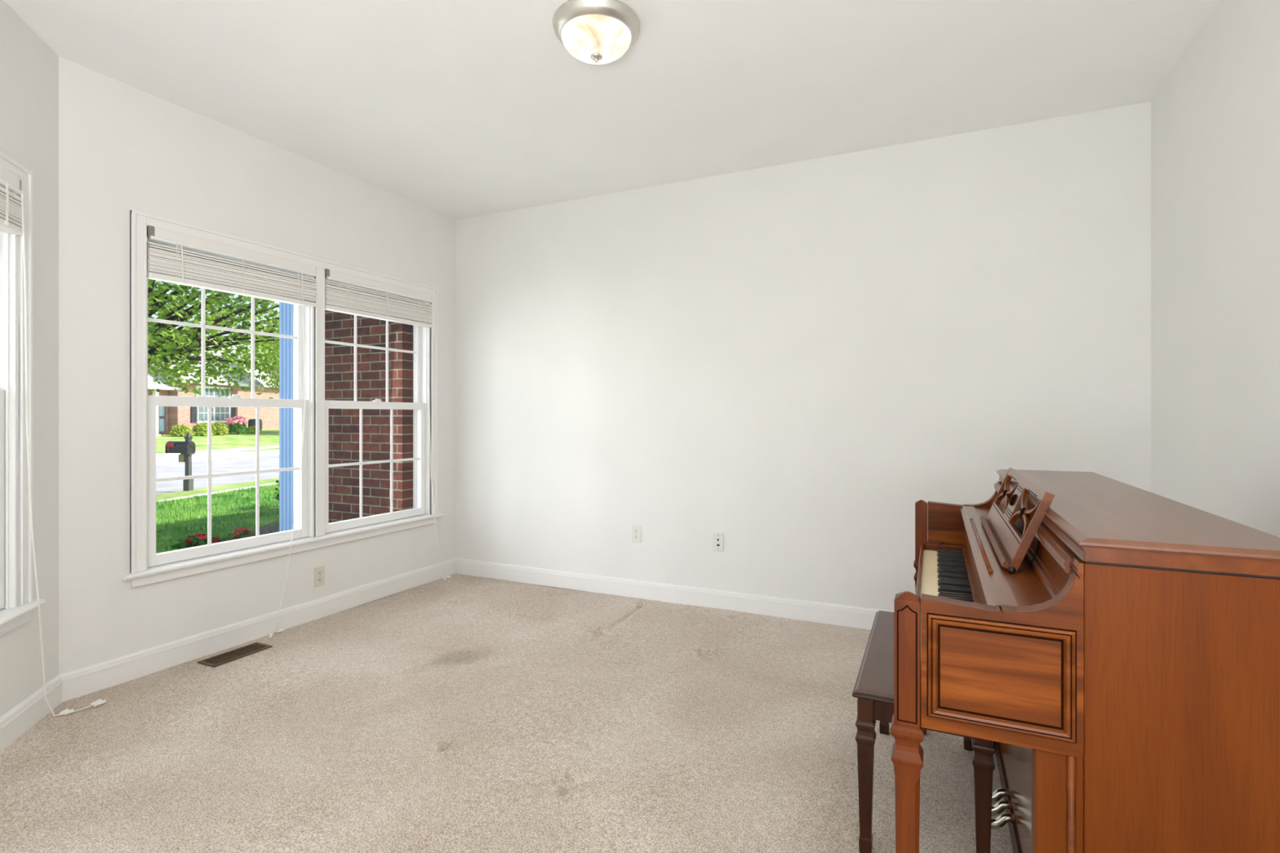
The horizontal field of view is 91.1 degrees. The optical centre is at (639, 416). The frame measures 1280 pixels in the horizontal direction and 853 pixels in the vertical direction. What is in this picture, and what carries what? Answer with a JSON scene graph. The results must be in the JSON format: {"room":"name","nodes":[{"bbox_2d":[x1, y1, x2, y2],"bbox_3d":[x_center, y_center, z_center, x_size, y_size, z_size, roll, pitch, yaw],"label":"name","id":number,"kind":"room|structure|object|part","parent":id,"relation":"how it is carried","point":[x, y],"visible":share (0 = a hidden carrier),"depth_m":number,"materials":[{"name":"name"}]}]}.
{"room":"music room","nodes":[
{"label":"music room","id":0,"kind":"room"},
{"bbox_2d":[0,0,58,717],"bbox_3d":[-2.166,-0.133,1.630,0.140,2.790,2.195,0,0,-20],"label":"wall","id":1,"kind":"structure","parent":0,"point":[29,67],"depth_m":2.52,"materials":[{"name":"paint"}]},
{"bbox_2d":[0,191,17,609],"bbox_3d":[-2.282,-0.079,1.937,0.150,1.637,0.890,0,0,-20],"label":"window","id":2,"kind":"structure","parent":1,"relation":"in","point":[8,242],"depth_m":2.36,"materials":[{"name":"white plastic"}]},
{"bbox_3d":[-2.255,0.307,1.946,0.036,0.818,0.862,0,0,-20],"label":"sash","id":3,"kind":"part","parent":2,"relation":"part of","materials":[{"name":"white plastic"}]},
{"bbox_2d":[0,151,45,635],"bbox_3d":[-2.238,-0.084,1.955,0.145,1.742,1.075,0,0,-20],"label":"trim","id":4,"kind":"structure","parent":1,"relation":"attached to","point":[11,618],"depth_m":2.39,"materials":[{"name":"white paint"}]},
{"bbox_3d":[-2.238,0.732,1.955,0.145,0.024,1.075,0,0,-20],"label":"window stool","id":5,"kind":"part","parent":4,"relation":"part of","materials":[{"name":"white paint"}]},
{"bbox_2d":[0,675,63,752],"bbox_3d":[-2.086,1.153,1.643,0.019,0.118,2.165,0,0,-20],"label":"baseboard","id":6,"kind":"structure","parent":1,"relation":"attached to","point":[20,719],"depth_m":2.43,"materials":[{"name":"white paint"}]},
{"bbox_2d":[0,167,106,715],"bbox_3d":[-2.236,0.156,2.087,0.188,2.104,1.135,0,0,-11],"label":"window blind","id":7,"kind":"object","parent":1,"relation":"attached to","point":[12,214],"visible":1,"depth_m":2.36,"materials":[{"name":"white"}]},
{"bbox_3d":[-2.293,-0.770,2.273,0.006,0.155,0.018,0,0,-20],"label":"ladder cord","id":8,"kind":"part","parent":7,"relation":"part of","materials":[{"name":"white fabric"}]},
{"bbox_3d":[-2.211,-0.700,1.962,0.054,0.024,0.880,0,0,-20],"label":"rail","id":9,"kind":"part","parent":7,"relation":"part of","materials":[{"name":"white plastic"}]},
{"bbox_3d":[-2.326,0.183,2.486,0.058,2.042,0.256,0,0,10],"label":"lift cord","id":10,"kind":"part","parent":7,"relation":"part of","materials":[{"name":"white fabric"}]},
{"bbox_2d":[58,56,455,675],"bbox_3d":[-1.980,-0.133,3.858,0.140,2.790,2.579,0,0,25],"label":"wall","id":11,"kind":"structure","parent":0,"point":[123,148],"depth_m":2.98,"materials":[{"name":"paint"}]},
{"bbox_2d":[146,236,314,569],"bbox_3d":[-2.207,-0.079,3.386,0.150,1.637,0.890,0,0,25],"label":"window","id":12,"kind":"structure","parent":11,"relation":"in","point":[304,518],"depth_m":3.48,"materials":[{"name":"white plastic"}]},
{"bbox_3d":[-2.223,-0.474,3.393,0.036,0.817,0.862,0,0,25],"label":"sash","id":13,"kind":"part","parent":12,"relation":"part of","materials":[{"name":"white plastic"}]},
{"bbox_3d":[-2.181,0.307,3.374,0.036,0.818,0.862,0,0,25],"label":"sash","id":14,"kind":"part","parent":12,"relation":"part of","materials":[{"name":"white plastic"}]},
{"bbox_2d":[146,225,316,637],"bbox_3d":[-2.115,0.154,3.343,0.107,2.108,0.882,0,0,25],"label":"window blind","id":15,"kind":"object","parent":12,"relation":"attached to","point":[166,264],"visible":0.97,"depth_m":3.29,"materials":[{"name":"white plastic"}]},
{"bbox_3d":[-2.248,-0.754,3.052,0.006,0.187,0.018,0,0,25],"label":"ladder cord","id":16,"kind":"part","parent":15,"relation":"part of","materials":[{"name":"white fabric"}]},
{"bbox_3d":[-2.241,-0.747,3.073,0.010,0.182,0.005,0,0,-38],"label":"tilt cord","id":17,"kind":"part","parent":15,"relation":"part of","materials":[{"name":"white fabric"}]},
{"bbox_3d":[-2.139,-0.668,3.354,0.054,0.024,0.880,0,0,25],"label":"rail","id":18,"kind":"part","parent":15,"relation":"part of","materials":[{"name":"white plastic"}]},
{"bbox_3d":[-2.112,-0.754,3.342,0.006,0.187,0.018,0,0,25],"label":"ladder cord","id":19,"kind":"part","parent":15,"relation":"part of","materials":[{"name":"white fabric"}]},
{"bbox_3d":[-1.987,0.181,3.579,0.023,2.038,0.199,0,0,24],"label":"lift cord","id":20,"kind":"part","parent":15,"relation":"part of","materials":[{"name":"white plastic"}]},
{"bbox_3d":[-1.977,-0.754,3.632,0.006,0.187,0.018,0,0,25],"label":"ladder cord","id":21,"kind":"part","parent":15,"relation":"part of","materials":[{"name":"white fabric"}]},
{"bbox_2d":[59,558,456,702],"bbox_3d":[-1.938,1.153,3.761,0.019,0.118,2.439,0,0,25],"label":"baseboard","id":22,"kind":"structure","parent":11,"relation":"attached to","point":[84,681],"depth_m":3.29,"materials":[{"name":"white paint"}]},
{"bbox_2d":[121,209,443,587],"bbox_3d":[-1.981,-0.084,3.804,0.185,1.742,2.030,0,0,25],"label":"trim","id":23,"kind":"structure","parent":11,"relation":"attached to","point":[139,575],"depth_m":3.32,"materials":[{"name":"white paint"}]},
{"bbox_3d":[-1.963,0.732,3.796,0.145,0.024,2.030,0,0,25],"label":"window stool","id":24,"kind":"part","parent":23,"relation":"part of","materials":[{"name":"white paint"}]},
{"bbox_2d":[314,565,324,586],"bbox_3d":[-1.932,0.962,3.785,0.009,0.115,0.070,0,0,25],"label":"wall outlet","id":25,"kind":"object","parent":11,"relation":"attached to","point":[319,572],"visible":1,"depth_m":3.78,"materials":[{"name":"beige plastic"}]},
{"bbox_2d":[324,278,430,533],"bbox_3d":[-1.803,-0.079,4.248,0.150,1.637,0.895,0,0,25],"label":"window","id":26,"kind":"structure","parent":11,"relation":"in","point":[420,406],"depth_m":4.49,"materials":[{"name":"white plastic"}]},
{"bbox_3d":[-1.818,-0.474,4.256,0.036,0.817,0.867,0,0,25],"label":"sash","id":27,"kind":"part","parent":26,"relation":"part of","materials":[{"name":"white plastic"}]},
{"bbox_3d":[-1.777,0.307,4.236,0.036,0.818,0.867,0,0,25],"label":"sash","id":28,"kind":"part","parent":26,"relation":"part of","materials":[{"name":"white plastic"}]},
{"bbox_2d":[324,268,450,580],"bbox_3d":[-1.673,0.154,4.262,0.130,2.108,1.022,0,0,25],"label":"window blind","id":29,"kind":"object","parent":26,"relation":"attached to","point":[339,297],"visible":0.93,"depth_m":4.17,"materials":[{"name":"white plastic"}]},
{"bbox_3d":[-1.834,-0.754,3.937,0.006,0.187,0.018,0,0,25],"label":"ladder cord","id":30,"kind":"part","parent":29,"relation":"part of","materials":[{"name":"white fabric"}]},
{"bbox_3d":[-1.735,-0.668,4.217,0.054,0.024,0.885,0,0,25],"label":"rail","id":31,"kind":"part","parent":29,"relation":"part of","materials":[{"name":"white plastic"}]},
{"bbox_3d":[-1.579,-0.754,4.480,0.006,0.187,0.018,0,0,25],"label":"ladder cord","id":32,"kind":"part","parent":29,"relation":"part of","materials":[{"name":"white fabric"}]},
{"bbox_3d":[-1.504,0.181,4.605,0.022,2.038,0.171,0,0,33],"label":"lift cord","id":33,"kind":"part","parent":29,"relation":"part of","materials":[{"name":"white plastic"}]},
{"bbox_2d":[324,310,390,523],"bbox_3d":[-2.209,0.237,4.949,0.960,2.950,0.230,0,0,25],"label":"wall","id":34,"kind":"structure","parent":0,"point":[344,424],"depth_m":4.80,"materials":[{"name":"brick"}]},
{"bbox_2d":[279,302,293,532],"bbox_3d":[-2.781,0.137,5.153,0.232,2.750,0.227,0,0,25],"label":"column","id":35,"kind":"structure","parent":34,"relation":"attached to","point":[286,310],"depth_m":5.07,"materials":[{"name":"blue paint"}]},
{"bbox_2d":[390,321,413,511],"bbox_3d":[-1.727,0.432,4.707,0.118,2.560,0.260,0,0,25],"label":"brick column","id":36,"kind":"structure","parent":0,"point":[401,334],"depth_m":4.59,"materials":[{"name":"brick"}]},
{"bbox_2d":[0,573,1013,852],"bbox_3d":[-1.147,1.222,0.393,4.410,0.044,7.940,0,0,25],"label":"floor","id":37,"kind":"structure","parent":0,"point":[460,713],"depth_m":2.33,"materials":[{"name":"carpet"}]},
{"bbox_2d":[197,642,272,666],"bbox_3d":[-2.058,1.211,3.198,0.132,0.010,0.300,0,0,25],"label":"floor vent","id":38,"kind":"object","parent":37,"relation":"in","point":[214,661],"visible":1,"depth_m":3.19,"materials":[{"name":"brown metal"}]},
{"bbox_2d":[852,610,995,852],"bbox_3d":[0.915,0.982,2.018,0.355,0.460,0.800,0,0,25],"label":"piano bench","id":39,"kind":"object","parent":37,"relation":"on","point":[873,689],"visible":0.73,"depth_m":1.73,"materials":[{"name":"brown wood"}]},
{"bbox_3d":[0.630,0.994,1.750,0.051,0.437,0.051,0,0,25],"label":"leg","id":40,"kind":"part","parent":39,"relation":"part of","materials":[{"name":"brown wood"}]},
{"bbox_3d":[0.915,0.756,2.018,0.341,0.008,0.786,0,0,25],"label":"seat","id":41,"kind":"part","parent":39,"relation":"part of","materials":[{"name":"brown wood"}]},
{"bbox_3d":[0.938,0.994,2.408,0.051,0.437,0.051,0,0,25],"label":"leg","id":42,"kind":"part","parent":39,"relation":"part of","materials":[{"name":"brown wood"}]},
{"bbox_3d":[1.198,0.994,2.286,0.051,0.437,0.051,0,0,25],"label":"leg","id":43,"kind":"part","parent":39,"relation":"part of","materials":[{"name":"brown wood"}]},
{"bbox_3d":[0.890,0.994,1.628,0.051,0.437,0.051,0,0,25],"label":"leg","id":44,"kind":"part","parent":39,"relation":"part of","materials":[{"name":"brown wood"}]},
{"bbox_2d":[890,467,1279,852],"bbox_3d":[1.019,0.685,1.665,0.574,1.054,1.466,0,0,25],"label":"upright piano","id":45,"kind":"object","parent":37,"relation":"on","point":[1115,644],"visible":0.98,"depth_m":1.01,"materials":[{"name":"brown wood"}]},
{"bbox_3d":[0.487,0.920,1.143,0.044,0.584,0.044,0,0,25],"label":"leg","id":46,"kind":"part","parent":45,"relation":"part of","materials":[{"name":"brown wood"}]},
{"bbox_3d":[0.487,0.438,1.143,0.043,0.238,0.043,0,0,25],"label":"arm post","id":47,"kind":"part","parent":45,"relation":"part of","materials":[{"name":"brown wood"}]},
{"bbox_3d":[0.478,0.442,1.123,0.028,0.204,0.003,0,0,25],"label":"post panel","id":48,"kind":"part","parent":45,"relation":"part of","materials":[{"name":"brown wood"}]},
{"bbox_3d":[1.080,0.920,2.408,0.044,0.584,0.044,0,0,25],"label":"leg","id":49,"kind":"part","parent":45,"relation":"part of","materials":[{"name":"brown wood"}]},
{"bbox_3d":[1.080,0.438,2.408,0.043,0.238,0.043,0,0,25],"label":"arm post","id":50,"kind":"part","parent":45,"relation":"part of","materials":[{"name":"brown wood"}]},
{"bbox_3d":[1.209,0.394,2.347,0.240,0.316,0.040,0,0,25],"label":"arm panel","id":51,"kind":"part","parent":45,"relation":"part of","materials":[{"name":"brown wood"}]},
{"bbox_3d":[0.913,0.480,1.714,0.012,0.012,1.354,0,0,25],"label":"name rail","id":52,"kind":"part","parent":45,"relation":"part of","materials":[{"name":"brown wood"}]},
{"bbox_3d":[0.898,0.327,1.661,0.010,0.010,0.740,0,0,25],"label":"lid handle","id":53,"kind":"part","parent":45,"relation":"part of","materials":[{"name":"brown wood"}]},
{"bbox_2d":[960,506,1018,606],"bbox_3d":[0.923,0.337,1.710,0.046,0.014,1.354,0,0,25],"label":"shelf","id":54,"kind":"object","parent":45,"relation":"attached to","point":[999,587],"depth_m":1.40,"materials":[{"name":"brown wood"}]},
{"bbox_3d":[0.606,0.438,1.061,0.217,0.179,0.008,0,0,25],"label":"frame moulding","id":55,"kind":"part","parent":45,"relation":"part of","materials":[{"name":"brown wood"}]},
{"bbox_3d":[0.617,0.394,1.082,0.240,0.316,0.040,0,0,25],"label":"arm panel","id":56,"kind":"part","parent":45,"relation":"part of","materials":[{"name":"brown wood"}]},
{"bbox_3d":[0.791,0.327,1.335,0.015,0.015,0.015,0,0,25],"label":"hinge knob","id":57,"kind":"part","parent":45,"relation":"part of","materials":[{"name":"black metal"}]},
{"bbox_2d":[974,507,1050,606],"bbox_3d":[0.978,0.340,1.684,0.074,0.012,1.354,0,0,25],"label":"music stand","id":58,"kind":"object","parent":45,"relation":"attached to","point":[1024,585],"depth_m":1.30,"materials":[{"name":"brown wood"}]},
{"bbox_3d":[1.016,0.846,1.666,0.017,0.577,1.316,0,0,25],"label":"knee panel","id":59,"kind":"part","parent":45,"relation":"part of","materials":[{"name":"brown wood"}]},
{"bbox_3d":[1.001,0.170,1.629,0.019,0.024,0.696,0,0,25],"label":"rail","id":60,"kind":"part","parent":45,"relation":"part of","materials":[{"name":"brown wood"}]},
{"bbox_3d":[1.007,0.253,1.671,0.010,0.023,1.356,0,0,25],"label":"rail","id":61,"kind":"part","parent":45,"relation":"part of","materials":[{"name":"brown wood"}]},
{"bbox_3d":[1.018,0.286,1.665,0.014,0.096,1.356,0,0,25],"label":"panel","id":62,"kind":"part","parent":45,"relation":"part of","materials":[{"name":"brown wood"}]},
{"bbox_3d":[1.005,0.322,1.672,0.016,0.024,1.356,0,0,25],"label":"rail","id":63,"kind":"part","parent":45,"relation":"part of","materials":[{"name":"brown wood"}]},
{"bbox_3d":[1.146,0.201,1.605,0.292,0.014,1.466,0,0,25],"label":"lid","id":64,"kind":"part","parent":45,"relation":"part of","materials":[{"name":"brown wood"}]},
{"bbox_3d":[1.147,0.220,1.605,0.285,0.024,1.452,0,0,25],"label":"lid","id":65,"kind":"part","parent":45,"relation":"part of","materials":[{"name":"brown wood"}]},
{"bbox_3d":[0.852,0.724,0.971,0.280,0.976,0.042,0,0,25],"label":"panel","id":66,"kind":"part","parent":45,"relation":"part of","materials":[{"name":"brown wood"}]},
{"bbox_2d":[4,0,1220,219],"bbox_3d":[-1.134,-1.588,0.421,4.590,0.120,8.080,0,0,25],"label":"ceiling","id":67,"kind":"structure","parent":0,"point":[455,109],"depth_m":2.78,"materials":[{"name":"paint"}]},
{"bbox_2d":[552,0,639,64],"bbox_3d":[-0.170,-1.454,2.443,0.340,0.148,0.340,0,0,25],"label":"ceiling light","id":68,"kind":"object","parent":67,"relation":"attached to","point":[593,32],"visible":1,"depth_m":2.35,"materials":[{"name":"white glass"}]},
{"bbox_3d":[-0.170,-1.442,2.443,0.274,0.079,0.274,0,0,25],"label":"lamp shade","id":69,"kind":"part","parent":68,"relation":"part of","materials":[{"name":"white glass"}]},
{"bbox_2d":[455,101,1151,611],"bbox_3d":[0.616,-0.133,3.988,4.452,2.790,0.140,0,0,25],"label":"wall","id":70,"kind":"structure","parent":0,"point":[783,361],"depth_m":3.74,"materials":[{"name":"paint"}]},
{"bbox_2d":[631,524,641,542],"bbox_3d":[-0.024,0.786,4.206,0.070,0.115,0.009,0,0,25],"label":"wall outlet","id":71,"kind":"object","parent":70,"relation":"attached to","point":[636,530],"visible":1,"depth_m":4.20,"materials":[{"name":"white plastic"}]},
{"bbox_2d":[455,557,893,630],"bbox_3d":[0.519,1.153,3.946,4.312,0.118,0.019,0,0,25],"label":"baseboard","id":72,"kind":"structure","parent":70,"relation":"attached to","point":[857,617],"depth_m":4.06,"materials":[{"name":"white paint"}]},
{"bbox_2d":[712,532,723,551],"bbox_3d":[0.493,0.790,3.962,0.070,0.115,0.013,0,0,25],"label":"jack plate","id":73,"kind":"object","parent":70,"relation":"attached to","point":[717,538],"visible":1,"depth_m":3.96,"materials":[{"name":"white plastic"}]},
{"bbox_2d":[1151,0,1279,537],"bbox_3d":[0.884,-0.133,-0.523,0.140,2.790,8.083,0,0,25],"label":"wall","id":74,"kind":"structure","parent":0,"point":[1215,117],"depth_m":2.30,"materials":[{"name":"paint"}]},
{"label":"outside","id":75,"kind":"structure","parent":0,"visible":0},
{"bbox_2d":[238,428,279,432],"bbox_3d":[-68.756,1.072,58.289,90.000,0.120,180.000,0,0,7],"label":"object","id":76,"kind":"structure","parent":75,"point":[263,430],"depth_m":46.12,"materials":[{"name":"green plant"}]},
{"bbox_2d":[147,345,263,435],"bbox_3d":[-30.237,-2.038,34.132,9.080,6.700,17.660,0,0,7],"label":"brick house","id":77,"kind":"structure","parent":76,"relation":"on","point":[166,416],"depth_m":36.32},
{"bbox_3d":[-26.650,0.462,34.965,0.015,0.700,0.300,0,0,7],"label":"door glass","id":78,"kind":"part","parent":77,"relation":"part of","materials":[{"name":"teal glass"}]},
{"bbox_3d":[-26.650,-0.488,34.965,0.015,0.900,0.300,0,0,7],"label":"door glass","id":79,"kind":"part","parent":77,"relation":"part of","materials":[{"name":"teal glass"}]},
{"bbox_3d":[-26.707,-0.063,34.971,0.100,2.050,0.500,0,0,7],"label":"door","id":80,"kind":"part","parent":77,"relation":"part of","materials":[{"name":"grey"}]},
{"bbox_2d":[190,406,197,422],"bbox_3d":[-25.933,-0.228,36.513,0.085,1.080,0.440,0,0,7],"label":"shutter","id":81,"kind":"object","parent":77,"relation":"hanging from","point":[193,410],"depth_m":36.45,"materials":[{"name":"grey"}]},
{"bbox_3d":[-25.806,-1.238,37.326,0.020,0.920,1.105,0,0,7],"label":"pane","id":82,"kind":"part","parent":77,"relation":"part of","materials":[{"name":"clear glass"}]},
{"bbox_3d":[-25.806,-0.233,37.326,0.020,0.930,1.105,0,0,7],"label":"pane","id":83,"kind":"part","parent":77,"relation":"part of","materials":[{"name":"clear glass"}]},
{"bbox_3d":[-25.665,-1.238,38.543,0.020,0.920,1.105,0,0,7],"label":"pane","id":84,"kind":"part","parent":77,"relation":"part of","materials":[{"name":"clear glass"}]},
{"bbox_3d":[-25.665,-0.233,38.543,0.020,0.930,1.105,0,0,7],"label":"pane","id":85,"kind":"part","parent":77,"relation":"part of","materials":[{"name":"clear glass"}]},
{"bbox_2d":[230,407,235,417],"bbox_3d":[-25.594,-0.228,39.443,0.085,1.080,0.440,0,0,7],"label":"shutter","id":86,"kind":"object","parent":77,"relation":"hanging from","point":[233,410],"depth_m":39.42,"materials":[{"name":"grey"}]},
{"bbox_2d":[221,345,279,429],"bbox_3d":[-35.269,-2.438,51.898,11.000,7.500,17.600,0,0,7],"label":"house","id":87,"kind":"structure","parent":76,"relation":"on","point":[269,416],"depth_m":50.87,"materials":[{"name":"brick"}]},
{"bbox_2d":[248,418,262,431],"bbox_3d":[-25.915,0.622,42.259,0.840,0.980,0.840,0,0,7],"label":"mailbox","id":88,"kind":"object","parent":76,"relation":"on","point":[251,422],"visible":0.44,"depth_m":41.91,"materials":[{"name":"grey"}]},
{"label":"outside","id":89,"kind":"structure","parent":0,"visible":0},
{"bbox_2d":[155,431,279,453],"bbox_3d":[-20.478,1.322,52.703,7.200,0.620,180.000,0,0,7],"label":"lawn","id":90,"kind":"structure","parent":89,"point":[225,441],"depth_m":33.57,"materials":[{"name":"green plant"}]},
{"bbox_2d":[167,423,194,436],"bbox_3d":[-25.223,0.746,34.482,1.211,0.789,1.152,0,0,-28],"label":"shrub","id":91,"kind":"object","parent":90,"relation":"on","point":[180,429],"visible":0.95,"depth_m":34.23,"materials":[{"name":"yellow plant"}]},
{"bbox_2d":[191,422,214,435],"bbox_3d":[-25.038,0.714,35.872,1.072,0.853,1.231,0,0,29],"label":"shrub","id":92,"kind":"object","parent":90,"relation":"on","point":[201,428],"visible":0.77,"depth_m":35.59,"materials":[{"name":"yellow plant"}]},
{"bbox_2d":[211,422,229,435],"bbox_3d":[-25.002,0.708,37.202,1.114,0.822,1.227,0,0,7],"label":"shrub","id":93,"kind":"object","parent":90,"relation":"on","point":[218,428],"visible":0.91,"depth_m":37.01,"materials":[{"name":"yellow plant"}]},
{"bbox_2d":[225,416,249,434],"bbox_3d":[-24.752,0.540,38.568,1.159,1.179,1.437,0,0,7],"label":"flowering shrub","id":94,"kind":"object","parent":90,"relation":"on","point":[234,422],"visible":0.98,"depth_m":38.33,"materials":[{"name":"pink plant"}]},
{"bbox_2d":[244,425,262,433],"bbox_3d":[-24.759,0.830,40.132,0.962,0.579,1.232,0,0,7],"label":"shrub","id":95,"kind":"object","parent":90,"relation":"on","point":[252,428],"visible":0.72,"depth_m":39.86,"materials":[{"name":"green plant"}]},
{"bbox_2d":[244,319,279,394],"bbox_3d":[-21.885,-3.026,42.777,9.498,8.987,9.817,0,0,44],"label":"tree","id":96,"kind":"object","parent":90,"relation":"on","point":[260,352],"visible":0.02,"depth_m":41.19,"materials":[{"name":"green plant"}]},
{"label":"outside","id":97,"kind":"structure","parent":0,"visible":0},
{"bbox_2d":[238,448,279,451],"bbox_3d":[-15.351,1.505,44.811,1.000,0.010,34.500,0,0,7],"label":"verge","id":98,"kind":"structure","parent":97,"point":[268,449],"depth_m":28.21,"materials":[{"name":"green plant"}]},
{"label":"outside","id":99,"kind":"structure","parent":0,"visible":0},
{"bbox_2d":[156,482,278,502],"bbox_3d":[-4.008,1.562,50.797,0.212,0.120,180.000,0,0,7],"label":"kerb","id":100,"kind":"object","parent":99,"point":[237,489],"depth_m":12.30,"materials":[{"name":"concrete"}]},
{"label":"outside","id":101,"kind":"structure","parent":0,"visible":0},
{"bbox_2d":[155,445,279,464],"bbox_3d":[-14.344,1.572,51.993,5.150,0.120,180.000,0,0,7],"label":"sidewalk","id":102,"kind":"structure","parent":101,"point":[200,455],"depth_m":25.34,"materials":[{"name":"concrete"}]},
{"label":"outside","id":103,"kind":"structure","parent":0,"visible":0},
{"bbox_2d":[155,453,279,494],"bbox_3d":[-8.359,1.592,51.301,6.900,0.120,180.000,0,0,7],"label":"street","id":104,"kind":"structure","parent":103,"point":[270,461],"depth_m":17.61,"materials":[{"name":"grey asphalt"}]},
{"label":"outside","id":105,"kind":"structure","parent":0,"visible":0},
{"bbox_2d":[155,477,279,500],"bbox_3d":[-4.520,1.572,50.857,0.834,0.120,180.000,0,0,7],"label":"verge","id":106,"kind":"structure","parent":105,"point":[201,491],"depth_m":13.08,"materials":[{"name":"green plant"}]},
{"bbox_2d":[164,431,195,490],"bbox_3d":[-9.432,0.962,12.884,0.500,1.300,0.226,0,0,7],"label":"mailbox","id":107,"kind":"object","parent":106,"relation":"on","point":[187,448],"visible":0.8,"depth_m":12.83,"materials":[{"name":"grey metal"}]},
{"bbox_3d":[-9.262,0.962,12.870,0.124,1.300,0.124,0,0,7],"label":"post","id":108,"kind":"part","parent":107,"relation":"part of","materials":[{"name":"grey"}]},
{"bbox_2d":[147,279,279,399],"bbox_3d":[-8.950,-2.383,10.506,10.096,8.100,10.054,0,0,-14],"label":"street tree","id":109,"kind":"object","parent":106,"relation":"on","point":[165,346],"visible":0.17,"depth_m":10.45,"materials":[{"name":"green plant"}]},
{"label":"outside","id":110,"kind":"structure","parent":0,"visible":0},
{"bbox_2d":[155,482,279,553],"bbox_3d":[7.873,1.572,49.423,23.720,0.120,180.000,0,0,7],"label":"lawn","id":111,"kind":"structure","parent":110,"point":[277,508],"depth_m":9.54,"materials":[{"name":"green plant"}]},
{"bbox_2d":[251,520,279,536],"bbox_3d":[-4.550,1.524,8.177,1.520,0.055,3.400,0,0,7],"label":"flower bed","id":112,"kind":"object","parent":111,"relation":"on","point":[275,528],"visible":0.03,"depth_m":8.35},
{"bbox_2d":[170,532,221,549],"bbox_3d":[-4.777,1.407,6.758,0.462,0.315,0.554,0,0,7],"label":"flowering plant","id":113,"kind":"object","parent":112,"relation":"on","point":[197,539],"visible":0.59,"depth_m":6.70,"materials":[{"name":"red plant"}]},
{"bbox_3d":[-4.764,1.321,6.617,0.085,0.026,0.099,-5,-35,3],"label":"flower","id":114,"kind":"part","parent":113,"relation":"part of","materials":[{"name":"red plant"}]},
{"bbox_3d":[-4.692,1.297,6.738,0.085,0.026,0.099,9,20,3],"label":"flower","id":115,"kind":"part","parent":113,"relation":"part of","materials":[{"name":"red plant"}]},
{"bbox_2d":[211,527,261,543],"bbox_3d":[-4.339,1.386,6.793,0.511,0.361,0.626,0,0,-14],"label":"flowering plant","id":116,"kind":"object","parent":112,"relation":"on","point":[240,533],"visible":0.38,"depth_m":6.75,"materials":[{"name":"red plant"}]},
{"bbox_3d":[-4.331,1.236,6.774,0.085,0.026,0.099,16,26,-1],"label":"flower","id":117,"kind":"part","parent":116,"relation":"part of","materials":[{"name":"red plant"}]},
{"bbox_2d":[274,480,279,502],"bbox_3d":[-5.722,1.121,10.487,0.652,0.890,0.660,0,0,-44],"label":"shrub","id":118,"kind":"object","parent":111,"relation":"on","point":[277,481],"visible":0.05,"depth_m":10.34,"materials":[{"name":"green plant"}]}
]}

